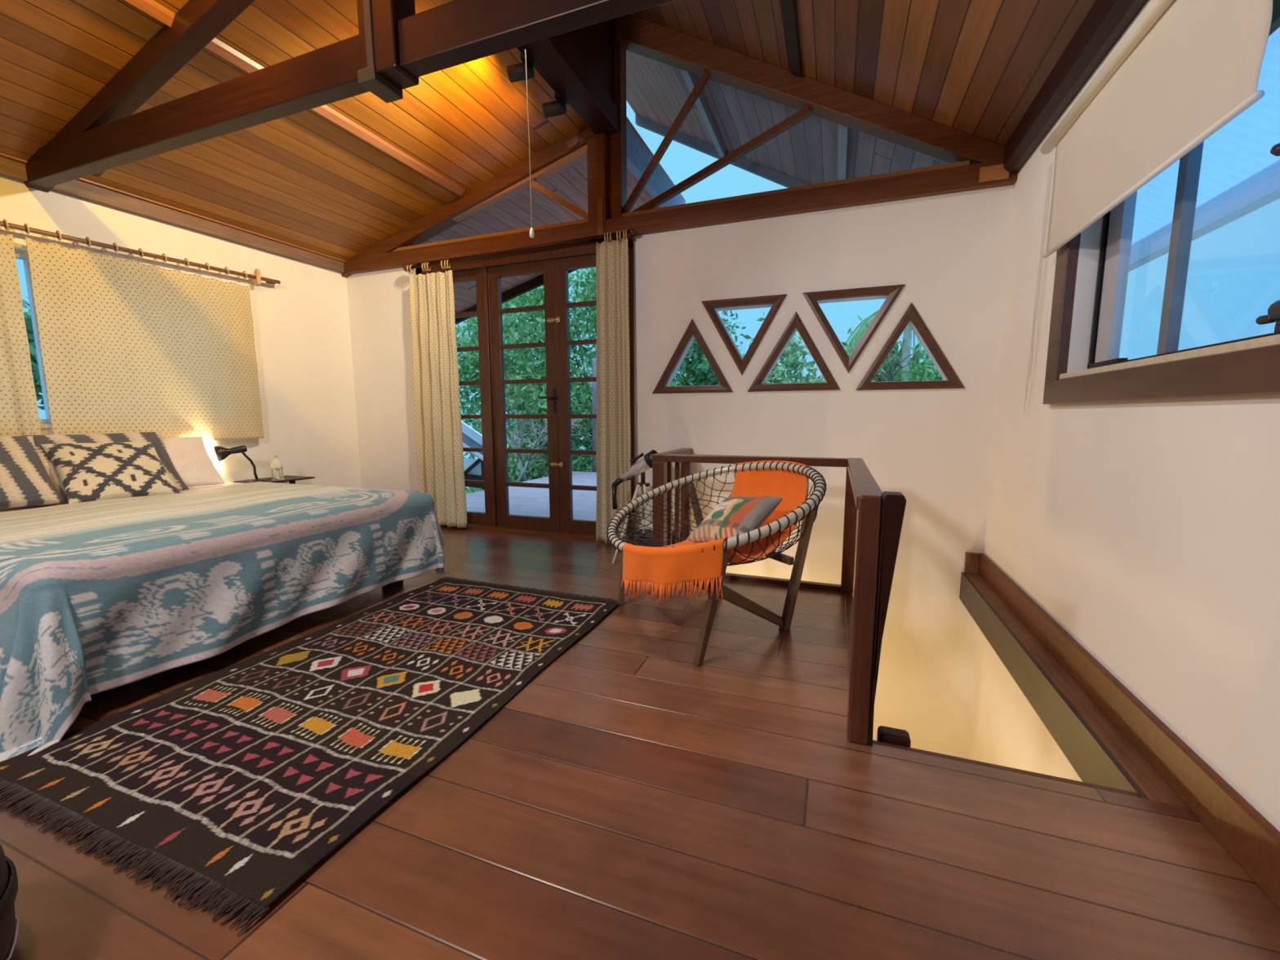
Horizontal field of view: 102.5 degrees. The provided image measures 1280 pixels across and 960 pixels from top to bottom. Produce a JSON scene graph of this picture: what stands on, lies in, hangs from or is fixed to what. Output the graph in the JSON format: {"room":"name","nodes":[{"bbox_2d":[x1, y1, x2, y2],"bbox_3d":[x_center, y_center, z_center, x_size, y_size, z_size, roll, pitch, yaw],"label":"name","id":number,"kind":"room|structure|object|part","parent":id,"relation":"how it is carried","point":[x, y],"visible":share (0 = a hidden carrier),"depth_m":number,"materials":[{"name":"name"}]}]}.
{"room":"bedroom","nodes":[
{"label":"bedroom","id":0,"kind":"room"},
{"bbox_2d":[0,175,361,488],"bbox_3d":[-4.323,-0.559,2.802,0.150,3.060,6.550,3,8,21],"label":"wall","id":1,"kind":"structure","parent":0,"point":[302,338],"depth_m":4.86,"materials":[{"name":"paint"}]},
{"bbox_2d":[14,248,52,427],"bbox_3d":[-4.037,-0.939,3.491,0.170,1.160,2.120,3,8,21],"label":"window","id":2,"kind":"structure","parent":1,"relation":"in","point":[21,255],"depth_m":3.46,"materials":[{"name":"clear glass"}]},
{"bbox_3d":[-4.035,-0.376,3.562,0.170,0.025,2.120,3,8,21],"label":"sill","id":3,"kind":"part","parent":2,"relation":"part of","materials":[{"name":"white paint"}]},
{"bbox_2d":[0,221,280,286],"bbox_3d":[-3.838,-1.678,3.580,0.120,0.152,2.601,3,8,21],"label":"curtain rod","id":4,"kind":"object","parent":1,"relation":"attached to","point":[255,278],"visible":1,"depth_m":3.83,"materials":[{"name":"brown wood"}]},
{"bbox_2d":[0,218,41,435],"bbox_3d":[-4.069,-0.878,2.974,0.064,1.420,0.726,3,8,21],"label":"curtain","id":5,"kind":"object","parent":4,"relation":"hanging from","point":[19,409],"visible":0.88,"depth_m":3.25,"materials":[{"name":"beige fabric"}]},
{"bbox_2d":[23,222,264,440],"bbox_3d":[-3.682,-1.028,3.986,0.063,1.461,1.364,3,8,21],"label":"curtain","id":6,"kind":"object","parent":4,"relation":"hanging from","point":[126,345],"visible":0.97,"depth_m":3.85,"materials":[{"name":"beige fabric"}]},
{"bbox_2d":[0,152,345,272],"bbox_3d":[-4.281,-1.887,2.504,0.070,0.130,6.340,3,8,21],"label":"trim","id":7,"kind":"structure","parent":1,"relation":"attached to","point":[9,168],"depth_m":4.02,"materials":[{"name":"brown wood"}]},
{"bbox_2d":[465,471,596,520],"bbox_3d":[1.044,0.380,7.665,7.850,0.130,6.050,3,8,21],"label":"floor","id":8,"kind":"structure","parent":0,"point":[526,501],"depth_m":7.82,"materials":[{"name":"grey concrete"}]},
{"bbox_2d":[461,420,484,489],"bbox_3d":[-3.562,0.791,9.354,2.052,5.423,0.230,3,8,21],"label":"lounge chair","id":9,"kind":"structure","parent":8,"relation":"on","point":[473,468],"depth_m":8.92,"materials":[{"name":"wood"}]},
{"bbox_3d":[-3.075,-0.232,9.152,0.750,0.300,0.020,3,8,21],"label":"handrail panel","id":10,"kind":"part","parent":9,"relation":"part of","materials":[{"name":"white paint"}]},
{"bbox_2d":[0,0,1096,260],"bbox_3d":[-1.472,-2.668,1.313,6.356,1.853,6.500,3,8,21],"label":"ceiling","id":11,"kind":"structure","parent":0,"point":[304,180],"depth_m":3.39,"materials":[{"name":"brown wood"}]},
{"bbox_2d":[124,0,464,196],"bbox_3d":[-2.762,-2.299,1.852,0.065,0.069,6.300,3,8,21],"label":"trim","id":12,"kind":"structure","parent":11,"relation":"attached to","point":[151,7],"depth_m":3.52,"materials":[{"name":"brown wood"}]},
{"bbox_2d":[24,0,674,192],"bbox_3d":[-1.160,-2.641,2.205,6.016,1.789,0.160,3,8,21],"label":"roof truss","id":13,"kind":"object","parent":11,"relation":"attached to","point":[394,46],"visible":0.96,"depth_m":2.49,"materials":[{"name":"brown wood"}]},
{"bbox_3d":[-1.115,-2.210,2.243,0.200,0.865,0.140,3,8,21],"label":"post","id":14,"kind":"part","parent":13,"relation":"part of","materials":[{"name":"brown wood"}]},
{"bbox_2d":[524,48,534,238],"bbox_3d":[-0.469,-1.416,2.183,0.022,0.740,0.023,3,8,21],"label":"pull cord","id":15,"kind":"object","parent":13,"relation":"hanging from","point":[531,230],"visible":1,"depth_m":2.18,"materials":[{"name":"beige fabric"}]},
{"bbox_2d":[520,33,619,135],"bbox_3d":[-1.391,-2.600,1.334,0.200,0.180,6.380,3,8,21],"label":"trim","id":16,"kind":"structure","parent":11,"relation":"attached to","point":[556,57],"depth_m":3.66,"materials":[{"name":"brown wood"}]},
{"bbox_2d":[516,46,569,105],"bbox_3d":[-0.825,-2.769,3.155,0.035,0.035,1.600,3,8,21],"label":"track rail","id":17,"kind":"object","parent":16,"relation":"attached to","point":[519,48],"visible":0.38,"depth_m":3.57,"materials":[{"name":"black metal"}]},
{"bbox_2d":[506,52,534,82],"bbox_3d":[-0.787,-2.713,3.396,0.169,0.142,0.098,1,7,8],"label":"spotlight","id":18,"kind":"object","parent":17,"relation":"attached to","point":[517,72],"visible":0.86,"depth_m":3.36,"materials":[{"name":"black metal"}]},
{"bbox_2d":[542,92,566,118],"bbox_3d":[-0.631,-2.764,3.804,0.169,0.142,0.098,1,7,8],"label":"spotlight","id":19,"kind":"object","parent":17,"relation":"attached to","point":[557,108],"visible":1,"depth_m":3.77,"materials":[{"name":"black metal"}]},
{"bbox_2d":[564,18,614,102],"bbox_3d":[-1.361,-3.005,1.282,0.060,0.956,6.400,3,8,21],"label":"trim","id":20,"kind":"structure","parent":11,"relation":"attached to","point":[594,43],"depth_m":3.96,"materials":[{"name":"brown wood"}]},
{"bbox_2d":[779,0,803,76],"bbox_3d":[0.003,-2.567,0.764,0.110,0.099,6.300,3,8,21],"label":"trim","id":21,"kind":"structure","parent":11,"relation":"attached to","point":[788,7],"depth_m":3.31,"materials":[{"name":"brown wood"}]},
{"bbox_2d":[421,115,685,313],"bbox_3d":[-1.699,-2.764,6.130,4.040,1.271,2.100,3,8,21],"label":"roof overhang","id":22,"kind":"structure","parent":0,"point":[513,212],"depth_m":5.43,"materials":[{"name":"wood"}]},
{"bbox_2d":[454,269,577,324],"bbox_3d":[-1.357,-2.809,7.092,4.000,1.360,0.060,3,8,21],"label":"trim","id":23,"kind":"structure","parent":22,"relation":"attached to","point":[537,282],"depth_m":7.22,"materials":[{"name":"brown wood"}]},
{"bbox_2d":[626,121,684,207],"bbox_3d":[0.170,-3.104,5.374,0.080,0.280,2.100,3,8,21],"label":"trim","id":24,"kind":"structure","parent":22,"relation":"attached to","point":[638,157],"depth_m":4.95,"materials":[{"name":"grey"}]},
{"bbox_2d":[0,526,1279,959],"bbox_3d":[-1.531,1.012,1.857,6.166,0.160,6.400,3,8,21],"label":"floor","id":25,"kind":"structure","parent":0,"point":[634,799],"depth_m":1.38,"materials":[{"name":"brown wood"}]},
{"bbox_2d":[0,844,19,959],"bbox_3d":[-1.517,0.870,0.917,0.516,0.355,0.516,3,8,21],"label":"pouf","id":26,"kind":"object","parent":25,"relation":"on","point":[8,886],"visible":1,"depth_m":1.07,"materials":[{"name":"leather"}]},
{"bbox_2d":[123,580,402,686],"bbox_3d":[-2.908,0.472,3.202,2.180,0.585,1.790,3,8,21],"label":"bed","id":27,"kind":"object","parent":25,"relation":"on","point":[393,583],"visible":0.04,"depth_m":2.26,"materials":[{"name":"brown wood"}]},
{"bbox_2d":[0,481,241,511],"bbox_3d":[-3.354,0.158,3.332,1.250,0.030,1.830,3,8,21],"label":"sheet","id":28,"kind":"object","parent":27,"relation":"on","point":[226,482],"visible":0.02,"depth_m":3.35,"materials":[{"name":"white fabric"}]},
{"bbox_2d":[0,435,66,508],"bbox_3d":[-3.826,-0.034,2.943,0.345,0.411,0.620,3,8,23],"label":"pillow","id":29,"kind":"object","parent":28,"relation":"on","point":[24,480],"visible":1,"depth_m":3.08,"materials":[{"name":"beige fabric"}]},
{"bbox_2d":[0,431,189,509],"bbox_3d":[-3.704,-0.098,3.492,0.318,0.431,0.897,3,8,24],"label":"pillow","id":30,"kind":"object","parent":28,"relation":"on","point":[156,437],"visible":0.18,"depth_m":3.55,"materials":[{"name":"fabric"}]},
{"bbox_2d":[163,436,226,487],"bbox_3d":[-3.608,-0.121,3.873,0.291,0.382,0.707,3,8,21],"label":"pillow","id":31,"kind":"object","parent":28,"relation":"on","point":[189,455],"visible":0.4,"depth_m":4.01,"materials":[{"name":"white fabric"}]},
{"bbox_3d":[-2.239,0.817,2.263,0.100,0.130,0.100,3,8,21],"label":"leg","id":32,"kind":"part","parent":27,"relation":"part of","materials":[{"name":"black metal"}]},
{"bbox_2d":[0,481,449,762],"bbox_3d":[-2.585,0.473,2.986,1.924,0.621,2.314,3,8,21],"label":"bedspread","id":33,"kind":"object","parent":27,"relation":"on","point":[96,596],"visible":1,"depth_m":2.32,"materials":[{"name":"blue fabric"}]},
{"bbox_2d":[40,441,180,504],"bbox_3d":[-3.529,-0.063,3.451,0.384,0.374,0.556,4,8,27],"label":"pillow","id":34,"kind":"object","parent":33,"relation":"on","point":[87,472],"visible":0.95,"depth_m":3.37,"materials":[{"name":"beige fabric"}]},
{"bbox_2d":[233,475,315,484],"bbox_3d":[-3.330,0.281,4.734,0.380,0.585,0.480,3,8,21],"label":"bedside table","id":35,"kind":"object","parent":25,"relation":"on","point":[291,479],"visible":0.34,"depth_m":4.70,"materials":[{"name":"brown wood"}]},
{"bbox_2d":[213,444,265,482],"bbox_3d":[-3.415,-0.135,4.388,0.136,0.328,0.338,6,9,40],"label":"reading lamp","id":36,"kind":"object","parent":35,"relation":"on","point":[221,452],"visible":0.98,"depth_m":4.32,"materials":[{"name":"black metal"}]},
{"bbox_3d":[-3.430,-0.223,4.303,0.222,0.133,0.133,-4,8,-26],"label":"lamp shade","id":37,"kind":"part","parent":36,"relation":"part of","materials":[{"name":"black metal"}]},
{"bbox_2d":[270,449,284,480],"bbox_3d":[-3.261,-0.135,4.612,0.098,0.270,0.098,3,8,21],"label":"lantern","id":38,"kind":"object","parent":35,"relation":"on","point":[276,464],"visible":0.99,"depth_m":4.59,"materials":[{"name":"beige ceramic"}]},
{"bbox_3d":[-3.261,-0.057,4.622,0.062,0.108,0.072,1,7,6],"label":"pane","id":39,"kind":"part","parent":38,"relation":"part of","materials":[{"name":"clear glass"}]},
{"bbox_2d":[0,576,625,936],"bbox_3d":[-1.126,0.850,2.415,1.380,0.017,2.243,3,8,21],"label":"rug","id":40,"kind":"object","parent":25,"relation":"on","point":[241,779],"visible":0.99,"depth_m":1.81,"materials":[{"name":"black fabric"}]},
{"bbox_2d":[611,449,657,564],"bbox_3d":[-0.048,0.186,4.193,0.418,0.882,0.460,-1,7,-9],"label":"telescope","id":41,"kind":"object","parent":25,"relation":"on","point":[640,467],"visible":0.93,"depth_m":4.10,"materials":[{"name":"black metal"}]},
{"bbox_3d":[-0.109,0.344,4.058,0.296,0.603,0.026,-7,10,-42],"label":"leg","id":42,"kind":"part","parent":41,"relation":"part of","materials":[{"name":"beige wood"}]},
{"bbox_3d":[0.028,0.310,4.324,0.027,0.603,0.261,0,7,4],"label":"leg","id":43,"kind":"part","parent":41,"relation":"part of","materials":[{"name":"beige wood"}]},
{"bbox_3d":[0.092,0.339,4.089,0.027,0.601,0.203,-6,9,-40],"label":"leg","id":44,"kind":"part","parent":41,"relation":"part of","materials":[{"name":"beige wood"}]},
{"bbox_2d":[633,528,674,546],"bbox_3d":[0.137,0.527,4.425,0.353,0.150,0.270,3,8,21],"label":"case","id":45,"kind":"object","parent":25,"relation":"on","point":[643,537],"visible":0.16,"depth_m":4.33,"materials":[{"name":"black"}]},
{"bbox_3d":[0.137,0.463,4.416,0.353,0.020,0.270,3,8,21],"label":"lid","id":46,"kind":"part","parent":45,"relation":"part of","materials":[{"name":"black"}]},
{"bbox_2d":[606,461,826,666],"bbox_3d":[0.398,0.360,2.876,1.156,0.880,1.213,-3,8,-24],"label":"chair","id":47,"kind":"object","parent":25,"relation":"on","point":[806,513],"visible":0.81,"depth_m":2.65,"materials":[{"name":"black wicker"}]},
{"bbox_3d":[0.170,0.393,3.293,0.701,0.713,0.245,-2,7,-16],"label":"frame","id":48,"kind":"part","parent":47,"relation":"part of","materials":[{"name":"brown wood"}]},
{"bbox_2d":[621,460,808,604],"bbox_3d":[0.474,0.237,2.780,0.548,0.622,1.190,6,9,41],"label":"throw","id":49,"kind":"object","parent":47,"relation":"on","point":[686,562],"visible":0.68,"depth_m":2.46,"materials":[{"name":"orange fabric"}]},
{"bbox_2d":[686,495,782,546],"bbox_3d":[0.510,0.219,2.814,0.340,0.274,0.456,-5,9,-33],"label":"cushion","id":50,"kind":"object","parent":49,"relation":"on","point":[733,516],"visible":0.83,"depth_m":2.72,"materials":[{"name":"multicoloured fabric"}]},
{"bbox_3d":[0.402,0.193,2.856,1.132,0.490,1.126,3,8,21],"label":"net seat","id":51,"kind":"part","parent":47,"relation":"part of","materials":[{"name":"fabric"}]},
{"bbox_3d":[0.594,0.496,2.464,0.701,0.713,0.245,-6,9,-38],"label":"frame","id":52,"kind":"part","parent":47,"relation":"part of","materials":[{"name":"brown wood"}]},
{"bbox_2d":[652,448,906,746],"bbox_3d":[0.870,0.359,3.181,1.136,0.990,2.784,-3,8,-18],"label":"stair railing","id":53,"kind":"object","parent":25,"relation":"on","point":[879,517],"visible":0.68,"depth_m":1.78,"materials":[{"name":"brown wood"}]},
{"bbox_3d":[0.145,0.272,3.764,0.085,0.822,0.085,3,8,21],"label":"post","id":54,"kind":"part","parent":53,"relation":"part of","materials":[{"name":"brown wood"}]},
{"bbox_3d":[0.284,-0.207,4.079,0.090,0.052,0.695,3,8,21],"label":"rail","id":55,"kind":"part","parent":53,"relation":"part of","materials":[{"name":"brown wood"}]},
{"bbox_3d":[0.394,0.189,4.418,0.075,0.822,0.075,3,8,21],"label":"post","id":56,"kind":"part","parent":53,"relation":"part of","materials":[{"name":"brown wood"}]},
{"bbox_3d":[0.711,-0.137,3.496,1.305,0.052,0.090,3,8,21],"label":"rail","id":57,"kind":"part","parent":53,"relation":"part of","materials":[{"name":"brown wood"}]},
{"bbox_3d":[1.351,0.325,3.311,0.075,0.822,0.075,3,8,21],"label":"post","id":58,"kind":"part","parent":53,"relation":"part of","materials":[{"name":"brown wood"}]},
{"bbox_3d":[0.777,0.486,1.788,0.068,0.884,0.080,3,8,21],"label":"post","id":59,"kind":"part","parent":53,"relation":"part of","materials":[{"name":"brown wood"}]},
{"bbox_3d":[1.082,-0.018,2.527,0.090,0.054,1.655,3,8,21],"label":"rail","id":60,"kind":"part","parent":53,"relation":"part of","materials":[{"name":"brown wood"}]},
{"bbox_3d":[0.847,0.535,1.776,0.072,0.990,0.085,3,8,21],"label":"tapered post","id":61,"kind":"part","parent":53,"relation":"part of","materials":[{"name":"brown wood"}]},
{"bbox_2d":[876,725,911,747],"bbox_3d":[0.913,1.508,1.920,0.105,1.222,0.070,3,8,21],"label":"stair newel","id":62,"kind":"structure","parent":53,"relation":"attached to","point":[885,734],"depth_m":1.83,"materials":[{"name":"brown wood"}]},
{"bbox_2d":[346,185,1013,758],"bbox_3d":[-0.373,0.547,4.886,6.166,5.400,0.150,3,8,21],"label":"wall","id":63,"kind":"structure","parent":0,"point":[933,447],"depth_m":3.94,"materials":[{"name":"paint"}]},
{"bbox_2d":[402,228,635,271],"bbox_3d":[-1.170,-2.061,4.677,2.462,0.107,0.147,3,8,21],"label":"curtain rod","id":64,"kind":"object","parent":63,"relation":"attached to","point":[630,235],"visible":0.94,"depth_m":4.56,"materials":[{"name":"brown wood"}]},
{"bbox_2d":[406,259,466,527],"bbox_3d":[-2.030,-0.817,5.125,0.570,2.588,0.096,3,8,21],"label":"curtain","id":65,"kind":"object","parent":64,"relation":"hanging from","point":[435,370],"visible":1,"depth_m":5.11,"materials":[{"name":"beige fabric"}]},
{"bbox_2d":[595,229,631,543],"bbox_3d":[-0.229,-0.750,4.430,0.329,2.646,0.105,3,8,21],"label":"curtain","id":66,"kind":"object","parent":64,"relation":"hanging from","point":[613,435],"visible":0.91,"depth_m":4.42,"materials":[{"name":"beige fabric"}]},
{"bbox_2d":[415,236,635,540],"bbox_3d":[-1.129,-0.797,4.971,2.342,2.660,0.208,3,8,21],"label":"door","id":67,"kind":"structure","parent":63,"relation":"in","point":[554,262],"depth_m":4.90,"materials":[{"name":"brown wood"}]},
{"bbox_3d":[-1.125,0.500,5.136,2.320,0.045,0.205,3,8,21],"label":"sill","id":68,"kind":"part","parent":67,"relation":"part of","materials":[{"name":"red wood"}]},
{"bbox_3d":[-0.861,-0.740,4.791,0.176,0.220,0.068,-1,7,-7],"label":"handle","id":69,"kind":"part","parent":67,"relation":"part of","materials":[{"name":"black metal"}]},
{"bbox_2d":[341,13,1017,277],"bbox_3d":[-0.339,-2.922,4.360,6.016,1.762,0.184,3,8,21],"label":"roof truss","id":70,"kind":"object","parent":63,"relation":"in","point":[976,162],"depth_m":4.05,"materials":[{"name":"red wood"}]},
{"bbox_3d":[-0.280,-2.921,4.346,0.295,1.705,0.170,3,8,21],"label":"post","id":71,"kind":"part","parent":70,"relation":"part of","materials":[{"name":"red wood"}]},
{"bbox_3d":[-0.196,-2.234,4.417,5.200,0.055,0.100,3,8,21],"label":"glazing sill","id":72,"kind":"part","parent":70,"relation":"part of","materials":[{"name":"orange wood"}]},
{"bbox_2d":[652,319,733,393],"bbox_3d":[0.456,-1.042,4.351,0.706,0.610,0.162,3,8,21],"label":"window","id":73,"kind":"structure","parent":63,"relation":"in","point":[692,332],"depth_m":4.30,"materials":[{"name":"brown wood"}]},
{"bbox_2d":[701,293,786,374],"bbox_3d":[0.842,-1.157,4.189,0.682,0.610,0.162,3,8,21],"label":"window","id":74,"kind":"structure","parent":63,"relation":"in","point":[712,307],"depth_m":4.13,"materials":[{"name":"brown wood"}]},
{"bbox_2d":[724,572,853,679],"bbox_3d":[0.867,0.813,3.275,1.079,0.205,2.690,-3,8,-18],"label":"trim","id":75,"kind":"structure","parent":63,"relation":"attached to","point":[740,577],"depth_m":3.41,"materials":[{"name":"brown wood"}]},
{"bbox_2d":[747,311,840,391],"bbox_3d":[1.220,-1.009,4.064,0.709,0.608,0.162,3,8,21],"label":"window","id":76,"kind":"structure","parent":63,"relation":"in","point":[796,324],"depth_m":4.00,"materials":[{"name":"brown wood"}]},
{"bbox_2d":[802,284,905,373],"bbox_3d":[1.595,-1.120,3.907,0.709,0.618,0.162,3,8,21],"label":"window","id":77,"kind":"structure","parent":63,"relation":"in","point":[890,293],"depth_m":3.84,"materials":[{"name":"brown wood"}]},
{"bbox_2d":[855,302,964,390],"bbox_3d":[1.983,-0.976,3.777,0.717,0.618,0.162,3,8,21],"label":"window","id":78,"kind":"structure","parent":63,"relation":"in","point":[911,317],"depth_m":3.71,"materials":[{"name":"brown wood"}]},
{"bbox_2d":[964,551,980,574],"bbox_3d":[2.411,0.604,3.735,0.088,0.155,0.030,3,8,21],"label":"baseboard","id":79,"kind":"structure","parent":63,"relation":"attached to","point":[971,564],"depth_m":3.72,"materials":[{"name":"brown wood"}]},
{"bbox_2d":[626,50,950,184],"bbox_3d":[1.325,-3.257,4.779,3.606,2.092,1.850,3,8,21],"label":"roof overhang","id":80,"kind":"structure","parent":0,"point":[806,153],"depth_m":4.82,"materials":[{"name":"grey wood"}]},
{"bbox_2d":[635,113,808,187],"bbox_3d":[1.556,-3.359,5.654,3.416,2.069,0.060,3,8,21],"label":"trim","id":81,"kind":"structure","parent":80,"relation":"attached to","point":[784,180],"depth_m":5.85,"materials":[{"name":"grey wood"}]},
{"bbox_2d":[680,69,847,180],"bbox_3d":[1.221,-3.215,4.814,1.350,0.828,1.830,3,8,21],"label":"trim","id":82,"kind":"structure","parent":80,"relation":"attached to","point":[691,81],"depth_m":4.70,"materials":[{"name":"wood"}]},
{"bbox_2d":[967,0,1279,831],"bbox_3d":[1.468,0.974,0.790,0.190,5.560,6.550,3,8,21],"label":"wall","id":83,"kind":"structure","parent":0,"point":[1148,531],"depth_m":1.85,"materials":[{"name":"paint"}]},
{"bbox_2d":[867,740,1139,797],"bbox_3d":[1.164,1.026,1.707,0.755,0.170,0.025,3,8,21],"label":"trim","id":84,"kind":"structure","parent":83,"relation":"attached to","point":[917,750],"depth_m":1.68,"materials":[{"name":"brown wood"}]},
{"bbox_2d":[959,572,1149,799],"bbox_3d":[1.998,0.920,2.654,0.131,0.200,2.398,3,8,21],"label":"trim","id":85,"kind":"structure","parent":83,"relation":"attached to","point":[1090,757],"depth_m":2.20,"materials":[{"name":"beige paint"}]},
{"bbox_2d":[1003,0,1148,173],"bbox_3d":[1.290,-1.707,0.399,0.086,0.180,6.330,3,8,21],"label":"ceiling beam","id":86,"kind":"structure","parent":83,"relation":"attached to","point":[1106,21],"depth_m":2.43,"materials":[{"name":"brown wood"}]},
{"bbox_2d":[965,573,1187,807],"bbox_3d":[2.007,0.838,2.640,0.111,0.035,2.398,3,8,21],"label":"trim","id":87,"kind":"structure","parent":83,"relation":"attached to","point":[1144,775],"depth_m":2.00,"materials":[{"name":"brown wood"}]},
{"bbox_2d":[978,553,1279,909],"bbox_3d":[1.357,0.975,0.805,0.028,0.155,6.299,3,8,21],"label":"baseboard","id":88,"kind":"structure","parent":83,"relation":"attached to","point":[1244,833],"depth_m":1.62,"materials":[{"name":"red wood"}]},
{"bbox_2d":[1042,0,1279,404],"bbox_3d":[1.691,-0.863,1.207,0.235,1.300,2.915,3,8,21],"label":"window","id":89,"kind":"structure","parent":83,"relation":"in","point":[1084,364],"depth_m":1.99,"materials":[{"name":"brown wood"}]},
{"bbox_3d":[2.093,-1.089,2.521,0.045,1.182,0.140,3,8,21],"label":"rail","id":90,"kind":"part","parent":89,"relation":"part of","materials":[{"name":"brown wood"}]},
{"bbox_2d":[1023,0,1272,413],"bbox_3d":[1.863,-0.964,2.083,0.079,1.382,1.726,3,8,21],"label":"roller blind","id":91,"kind":"object","parent":89,"relation":"attached to","point":[1185,69],"visible":1,"depth_m":1.76,"materials":[{"name":"beige fabric"}]},
{"bbox_3d":[2.192,-1.025,2.846,0.004,1.310,0.064,3,8,21],"label":"cord","id":92,"kind":"part","parent":91,"relation":"part of","materials":[{"name":"fabric"}]},
{"bbox_3d":[2.185,-1.057,2.823,0.004,1.240,0.071,3,8,21],"label":"cord","id":93,"kind":"part","parent":91,"relation":"part of","materials":[{"name":"fabric"}]},
{"bbox_3d":[2.176,-1.119,2.792,0.004,1.110,0.065,3,8,21],"label":"cord","id":94,"kind":"part","parent":91,"relation":"part of","materials":[{"name":"fabric"}]},
{"bbox_3d":[1.604,-0.280,1.314,0.045,0.118,2.915,3,8,21],"label":"rail","id":95,"kind":"part","parent":89,"relation":"part of","materials":[{"name":"brown wood"}]},
{"bbox_3d":[1.693,-0.346,1.250,0.220,0.026,2.675,3,8,21],"label":"stone sill","id":96,"kind":"part","parent":89,"relation":"part of","materials":[{"name":"beige stone"}]},
{"bbox_3d":[1.798,-0.928,1.441,0.038,0.036,0.035,3,8,21],"label":"knob","id":97,"kind":"part","parent":89,"relation":"part of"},
{"bbox_3d":[2.305,-1.473,1.130,0.510,0.287,8.350,3,8,21],"label":"ceiling","id":98,"kind":"structure","parent":0,"visible":0},
{"bbox_2d":[1128,157,1279,271],"bbox_3d":[2.591,-1.279,1.046,0.160,0.160,8.350,3,8,21],"label":"trim","id":99,"kind":"structure","parent":98,"relation":"attached to","point":[1261,188],"depth_m":2.82,"materials":[{"name":"white paint"}]},
{"label":"outside","id":100,"kind":"structure","parent":0,"visible":0},
{"bbox_2d":[465,448,592,493],"bbox_3d":[5.003,1.251,27.631,60.000,0.100,74.000,3,8,21],"label":"ground","id":101,"kind":"structure","parent":100,"point":[580,449],"depth_m":46.57,"materials":[{"name":"green plant"}]},
{"bbox_2d":[22,297,44,409],"bbox_3d":[-7.570,0.595,6.801,3.471,6.497,3.114,-4,8,-28],"label":"tree","id":102,"kind":"object","parent":101,"relation":"on","point":[34,364],"visible":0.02,"depth_m":5.87,"materials":[{"name":"green plant"}]},
{"bbox_2d":[466,368,548,493],"bbox_3d":[-2.954,0.184,12.954,2.897,5.757,3.095,-4,8,-29],"label":"tree","id":103,"kind":"object","parent":101,"relation":"on","point":[535,465],"visible":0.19,"depth_m":12.24,"materials":[{"name":"green plant"}]},
{"bbox_2d":[455,275,592,493],"bbox_3d":[-3.565,-1.875,14.369,6.093,9.487,4.789,4,8,28],"label":"tree","id":104,"kind":"object","parent":101,"relation":"on","point":[536,297],"visible":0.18,"depth_m":13.74,"materials":[{"name":"green plant"}]},
{"bbox_2d":[457,267,596,471],"bbox_3d":[-3.038,-3.313,18.406,9.531,11.328,8.492,-7,10,-42],"label":"tree","id":105,"kind":"object","parent":101,"relation":"on","point":[584,358],"visible":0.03,"depth_m":17.85,"materials":[{"name":"green plant"}]},
{"bbox_2d":[480,410,590,482],"bbox_3d":[-2.212,0.866,11.241,2.439,4.800,1.493,-1,7,-10],"label":"tree","id":106,"kind":"object","parent":101,"relation":"on","point":[517,439],"visible":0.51,"depth_m":11.12,"materials":[{"name":"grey plant"}]},
{"bbox_2d":[502,266,596,471],"bbox_3d":[-0.927,-1.908,13.854,5.544,9.655,4.560,-6,9,-40],"label":"tree","id":107,"kind":"object","parent":101,"relation":"on","point":[590,282],"visible":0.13,"depth_m":13.06,"materials":[{"name":"green plant"}]},
{"bbox_2d":[591,359,596,471],"bbox_3d":[-0.982,0.209,11.999,0.249,5.902,0.260,3,8,21],"label":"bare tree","id":108,"kind":"object","parent":101,"relation":"on","point":[594,372],"visible":0.17,"depth_m":11.70,"materials":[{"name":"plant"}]},
{"bbox_2d":[572,282,754,463],"bbox_3d":[0.926,-1.471,13.064,4.668,8.974,4.632,-7,10,-44],"label":"tree","id":109,"kind":"object","parent":101,"relation":"on","point":[705,366],"visible":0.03,"depth_m":12.14,"materials":[{"name":"green plant"}]},
{"bbox_2d":[669,322,743,386],"bbox_3d":[1.555,-0.491,12.525,2.963,7.163,3.188,3,8,21],"label":"tree","id":110,"kind":"object","parent":101,"relation":"on","point":[675,383],"visible":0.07,"depth_m":12.16,"materials":[{"name":"green plant"}]},
{"bbox_2d":[708,312,825,383],"bbox_3d":[3.323,-0.395,12.637,4.301,6.934,3.902,3,8,21],"label":"tree","id":111,"kind":"object","parent":101,"relation":"on","point":[790,362],"visible":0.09,"depth_m":11.74,"materials":[{"name":"green plant"}]},
{"bbox_2d":[808,315,943,382],"bbox_3d":[6.138,-0.350,12.437,4.571,6.866,4.434,-7,10,-43],"label":"tree","id":112,"kind":"object","parent":101,"relation":"on","point":[922,371],"visible":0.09,"depth_m":11.29,"materials":[{"name":"green plant"}]},
{"bbox_2d":[843,309,923,381],"bbox_3d":[5.750,-0.266,11.401,2.848,6.949,2.842,3,8,21],"label":"palm tree","id":113,"kind":"object","parent":101,"relation":"on","point":[908,333],"visible":0.17,"depth_m":11.03,"materials":[{"name":"green plant"}]},
{"bbox_2d":[848,337,922,382],"bbox_3d":[3.774,0.168,11.115,3.711,6.174,1.481,3,8,21],"label":"tree","id":114,"kind":"object","parent":101,"relation":"on","point":[895,364],"visible":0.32,"depth_m":10.22,"materials":[{"name":"green plant"}]}
]}

